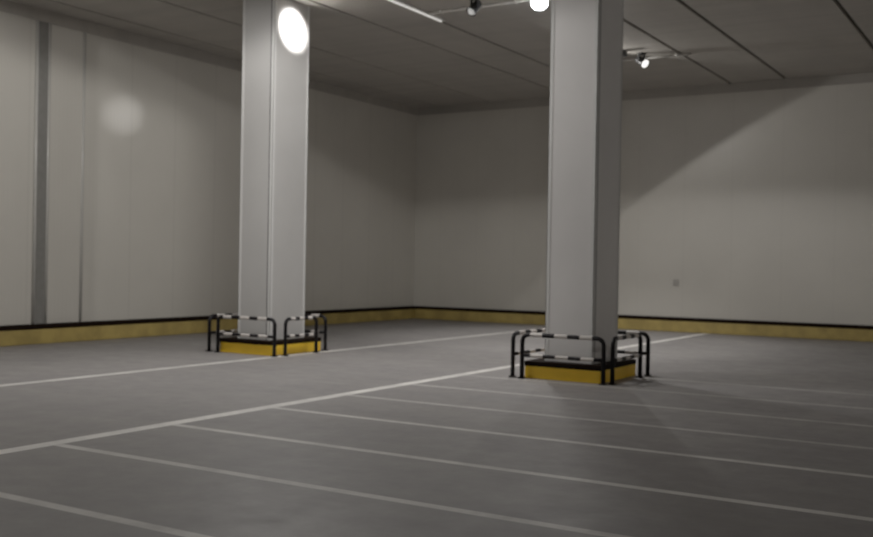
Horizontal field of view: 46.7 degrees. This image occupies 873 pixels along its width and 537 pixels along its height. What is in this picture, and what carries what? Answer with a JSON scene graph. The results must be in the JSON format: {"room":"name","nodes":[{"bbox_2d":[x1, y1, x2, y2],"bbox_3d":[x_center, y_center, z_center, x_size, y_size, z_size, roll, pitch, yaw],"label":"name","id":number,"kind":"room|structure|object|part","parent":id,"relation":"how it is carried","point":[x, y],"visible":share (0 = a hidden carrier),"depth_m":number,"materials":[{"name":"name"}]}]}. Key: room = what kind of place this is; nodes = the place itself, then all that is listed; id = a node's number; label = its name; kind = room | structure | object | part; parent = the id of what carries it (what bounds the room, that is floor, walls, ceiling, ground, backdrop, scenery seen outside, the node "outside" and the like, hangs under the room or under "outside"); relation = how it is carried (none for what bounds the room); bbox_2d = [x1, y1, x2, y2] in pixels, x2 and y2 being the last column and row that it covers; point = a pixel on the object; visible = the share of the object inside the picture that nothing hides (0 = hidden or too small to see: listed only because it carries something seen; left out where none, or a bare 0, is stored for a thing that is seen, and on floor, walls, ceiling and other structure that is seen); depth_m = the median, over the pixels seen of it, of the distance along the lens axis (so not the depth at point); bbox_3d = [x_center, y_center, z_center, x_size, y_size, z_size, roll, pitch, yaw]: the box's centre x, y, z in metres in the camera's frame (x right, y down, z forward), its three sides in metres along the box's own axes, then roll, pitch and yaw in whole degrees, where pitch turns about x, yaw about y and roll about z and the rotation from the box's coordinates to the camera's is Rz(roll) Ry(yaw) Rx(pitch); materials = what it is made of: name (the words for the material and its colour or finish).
{"room":"parking garage","nodes":[
{"label":"parking garage","id":0,"kind":"room"},
{"bbox_2d":[0,11,416,325],"bbox_3d":[-8.824,-1.817,16.498,0.200,6.380,31.540,1,0,31],"label":"wall","id":1,"kind":"structure","parent":0,"point":[161,203],"depth_m":21.29,"materials":[{"name":"white paint"}]},
{"bbox_2d":[31,20,50,323],"bbox_3d":[-7.321,-1.770,18.731,0.060,5.590,0.320,1,0,31],"label":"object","id":2,"kind":"structure","parent":1,"relation":"attached to","point":[43,29],"depth_m":18.71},
{"bbox_2d":[79,32,85,321],"bbox_3d":[-6.848,-1.765,19.544,0.060,5.589,0.060,1,0,31],"label":"trim","id":3,"kind":"structure","parent":1,"relation":"attached to","point":[84,33],"depth_m":19.52,"materials":[{"name":"grey metal"}]},
{"bbox_2d":[0,306,414,346],"bbox_3d":[-8.700,1.194,16.461,0.155,0.365,31.040,1,0,31],"label":"baseboard","id":4,"kind":"structure","parent":1,"relation":"attached to","point":[25,334],"depth_m":20.72,"materials":[{"name":"yellow paint"}]},
{"bbox_2d":[0,0,417,115],"bbox_3d":[-8.650,-4.691,16.468,0.030,0.225,31.040,1,0,31],"label":"trim","id":5,"kind":"structure","parent":1,"relation":"attached to","point":[6,6],"depth_m":20.99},
{"bbox_2d":[0,318,872,536],"bbox_3d":[1.920,1.691,9.972,25.660,0.200,31.640,1,0,31],"label":"floor","id":6,"kind":"structure","parent":0,"point":[414,427],"depth_m":9.19,"materials":[{"name":"paint"}]},
{"bbox_2d":[206,313,237,351],"bbox_3d":[-3.649,1.130,18.257,0.090,0.655,1.360,1,0,31],"label":"guard","id":7,"kind":"object","parent":6,"relation":"on","point":[210,332],"visible":0.43,"depth_m":17.71,"materials":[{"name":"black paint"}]},
{"bbox_3d":[-3.649,1.127,18.257,0.053,0.053,1.233,1,0,31],"label":"rail","id":8,"kind":"part","parent":7,"relation":"part of","materials":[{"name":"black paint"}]},
{"bbox_2d":[214,315,277,356],"bbox_3d":[-3.257,1.141,17.268,1.370,0.655,0.090,1,0,31],"label":"guard","id":9,"kind":"object","parent":6,"relation":"on","point":[218,333],"visible":1,"depth_m":17.23,"materials":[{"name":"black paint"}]},
{"bbox_3d":[-3.257,1.139,17.268,1.243,0.053,0.053,1,0,31],"label":"rail","id":10,"kind":"part","parent":9,"relation":"part of","materials":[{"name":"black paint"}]},
{"bbox_2d":[220,336,320,355],"bbox_3d":[-2.936,1.349,17.955,1.162,0.245,1.382,1,0,31],"label":"kerb","id":11,"kind":"object","parent":6,"relation":"on","point":[228,344],"visible":0.74,"depth_m":17.47,"materials":[{"name":"yellow paint"}]},
{"bbox_2d":[237,0,309,339],"bbox_3d":[-2.884,-1.618,17.942,0.730,6.179,0.951,1,0,31],"label":"column","id":12,"kind":"structure","parent":6,"relation":"on","point":[276,33],"depth_m":17.61,"materials":[{"name":"white concrete"}]},
{"bbox_3d":[-3.405,-1.626,17.736,0.055,6.179,0.055,1,0,31],"label":"corner trim","id":13,"kind":"part","parent":12,"relation":"part of","materials":[{"name":"grey metal"}]},
{"bbox_3d":[-2.829,-1.614,17.384,0.055,6.179,0.055,1,0,31],"label":"corner trim","id":14,"kind":"part","parent":12,"relation":"part of","materials":[{"name":"grey metal"}]},
{"bbox_3d":[-2.362,-1.609,18.148,0.055,6.179,0.055,1,0,31],"label":"corner trim","id":15,"kind":"part","parent":12,"relation":"part of","materials":[{"name":"grey metal"}]},
{"bbox_2d":[281,316,318,355],"bbox_3d":[-2.340,1.156,17.475,0.090,0.655,0.930,1,0,31],"label":"guard","id":16,"kind":"object","parent":6,"relation":"on","point":[314,318],"visible":1,"depth_m":17.43,"materials":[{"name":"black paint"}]},
{"bbox_3d":[-2.340,1.154,17.475,0.053,0.053,0.803,1,0,31],"label":"rail","id":17,"kind":"part","parent":16,"relation":"part of","materials":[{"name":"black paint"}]},
{"bbox_2d":[304,313,328,350],"bbox_3d":[-2.518,1.148,18.603,1.280,0.655,0.090,1,0,31],"label":"guard","id":18,"kind":"object","parent":6,"relation":"on","point":[324,332],"visible":0.41,"depth_m":18.28,"materials":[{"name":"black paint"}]},
{"bbox_3d":[-2.518,1.146,18.603,1.153,0.053,0.053,1,0,31],"label":"rail","id":19,"kind":"part","parent":18,"relation":"part of","materials":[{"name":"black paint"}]},
{"bbox_2d":[508,328,544,376],"bbox_3d":[1.413,1.233,15.036,0.090,0.655,1.300,1,0,31],"label":"guard","id":20,"kind":"object","parent":6,"relation":"on","point":[513,353],"visible":0.66,"depth_m":14.55,"materials":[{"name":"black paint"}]},
{"bbox_3d":[1.413,1.230,15.036,0.053,0.053,1.173,1,0,31],"label":"rail","id":21,"kind":"part","parent":20,"relation":"part of","materials":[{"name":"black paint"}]},
{"bbox_2d":[518,333,606,384],"bbox_3d":[1.742,1.243,14.050,1.320,0.655,0.090,1,0,31],"label":"guard","id":22,"kind":"object","parent":6,"relation":"on","point":[602,359],"visible":1,"depth_m":14.00,"materials":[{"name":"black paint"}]},
{"bbox_3d":[1.742,1.240,14.050,1.193,0.053,0.053,1,0,31],"label":"rail","id":23,"kind":"part","parent":22,"relation":"part of","materials":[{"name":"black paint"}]},
{"bbox_2d":[524,358,635,383],"bbox_3d":[2.107,1.452,14.710,1.162,0.245,1.382,1,0,31],"label":"kerb","id":24,"kind":"object","parent":6,"relation":"on","point":[539,368],"visible":0.77,"depth_m":14.19,"materials":[{"name":"yellow paint"}]},
{"bbox_2d":[545,0,623,363],"bbox_3d":[2.159,-1.515,14.697,0.731,6.179,0.950,1,0,31],"label":"column","id":25,"kind":"structure","parent":6,"relation":"on","point":[586,37],"depth_m":14.34,"materials":[{"name":"white concrete"}]},
{"bbox_3d":[1.638,-1.523,14.492,0.055,6.179,0.055,1,0,31],"label":"corner trim","id":26,"kind":"part","parent":25,"relation":"part of","materials":[{"name":"white metal"}]},
{"bbox_3d":[2.214,-1.512,14.140,0.055,6.179,0.055,1,0,31],"label":"corner trim","id":27,"kind":"part","parent":25,"relation":"part of","materials":[{"name":"white metal"}]},
{"bbox_3d":[2.680,-1.507,14.904,0.055,6.179,0.055,1,0,31],"label":"corner trim","id":28,"kind":"part","parent":25,"relation":"part of","materials":[{"name":"grey metal"}]},
{"bbox_2d":[608,333,643,384],"bbox_3d":[2.680,1.259,14.233,0.090,0.655,1.170,1,0,31],"label":"guard","id":29,"kind":"object","parent":6,"relation":"on","point":[613,359],"visible":1,"depth_m":14.08,"materials":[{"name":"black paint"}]},
{"bbox_3d":[2.680,1.256,14.233,0.053,0.053,1.043,1,0,31],"label":"rail","id":30,"kind":"part","parent":29,"relation":"part of","materials":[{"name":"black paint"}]},
{"bbox_2d":[617,330,650,375],"bbox_3d":[2.576,1.252,15.328,1.400,0.655,0.090,1,0,31],"label":"guard","id":31,"kind":"object","parent":6,"relation":"on","point":[647,353],"visible":0.48,"depth_m":14.99,"materials":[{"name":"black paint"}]},
{"bbox_3d":[2.576,1.250,15.328,1.273,0.053,0.053,1,0,31],"label":"rail","id":32,"kind":"part","parent":31,"relation":"part of","materials":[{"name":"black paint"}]},
{"bbox_2d":[9,0,872,107],"bbox_3d":[2.032,-4.668,9.944,25.260,0.160,31.240,1,0,31],"label":"ceiling","id":33,"kind":"structure","parent":0,"point":[384,49],"depth_m":20.44,"materials":[{"name":"grey concrete"}]},
{"bbox_2d":[388,0,445,21],"bbox_3d":[-0.775,-4.642,17.494,0.140,0.058,3.400,1,0,31],"label":"strip light","id":34,"kind":"object","parent":33,"relation":"attached to","point":[398,2],"visible":1,"depth_m":18.11,"materials":[{"name":"white plastic"}]},
{"bbox_2d":[466,0,481,16],"bbox_3d":[0.649,-4.483,17.342,0.287,0.323,0.200,1,0,-36],"label":"ceiling spotlight","id":35,"kind":"object","parent":33,"relation":"attached to","point":[474,6],"visible":1,"depth_m":17.28,"materials":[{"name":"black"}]},
{"bbox_2d":[427,0,530,14],"bbox_3d":[0.991,-4.609,17.681,2.700,0.060,0.100,1,0,31],"label":"conduit","id":36,"kind":"object","parent":33,"relation":"attached to","point":[514,1],"visible":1,"depth_m":17.74,"materials":[{"name":"grey metal"}]},
{"bbox_2d":[531,0,547,9],"bbox_3d":[1.722,-4.473,16.906,0.316,0.300,0.316,1,0,31],"label":"ceiling lamp","id":37,"kind":"object","parent":33,"relation":"attached to","point":[536,4],"visible":1,"depth_m":16.81,"materials":[{"name":"white"}]},
{"bbox_2d":[635,52,648,67],"bbox_3d":[4.376,-4.439,21.586,0.200,0.315,0.307,1,0,-40],"label":"ceiling spotlight","id":38,"kind":"object","parent":33,"relation":"attached to","point":[643,62],"visible":1,"depth_m":21.52,"materials":[{"name":"white"}]},
{"bbox_2d":[623,53,690,61],"bbox_3d":[4.497,-4.566,21.984,2.100,0.060,0.100,1,0,31],"label":"conduit","id":39,"kind":"object","parent":33,"relation":"attached to","point":[676,54],"visible":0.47,"depth_m":21.73,"materials":[{"name":"grey metal"}]},
{"bbox_2d":[414,77,872,325],"bbox_3d":[10.205,-1.511,23.236,25.260,6.380,0.200,1,0,31],"label":"wall","id":40,"kind":"structure","parent":0,"point":[759,204],"depth_m":25.40,"materials":[{"name":"white paint"}]},
{"bbox_2d":[415,306,872,341],"bbox_3d":[10.034,1.495,23.113,24.920,0.365,0.155,1,0,31],"label":"baseboard","id":41,"kind":"structure","parent":40,"relation":"attached to","point":[633,322],"depth_m":25.25,"materials":[{"name":"yellow paint"}]},
{"bbox_2d":[417,72,872,114],"bbox_3d":[10.123,-4.390,23.169,25.030,0.225,0.030,1,0,31],"label":"trim","id":42,"kind":"structure","parent":40,"relation":"attached to","point":[860,77],"depth_m":25.39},
{"bbox_2d":[673,279,678,285],"bbox_3d":[6.064,0.357,25.612,0.140,0.160,0.040,1,0,31],"label":"socket plate","id":43,"kind":"object","parent":40,"relation":"attached to","point":[675,281],"visible":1,"depth_m":25.59,"materials":[{"name":"white plastic"}]}
]}

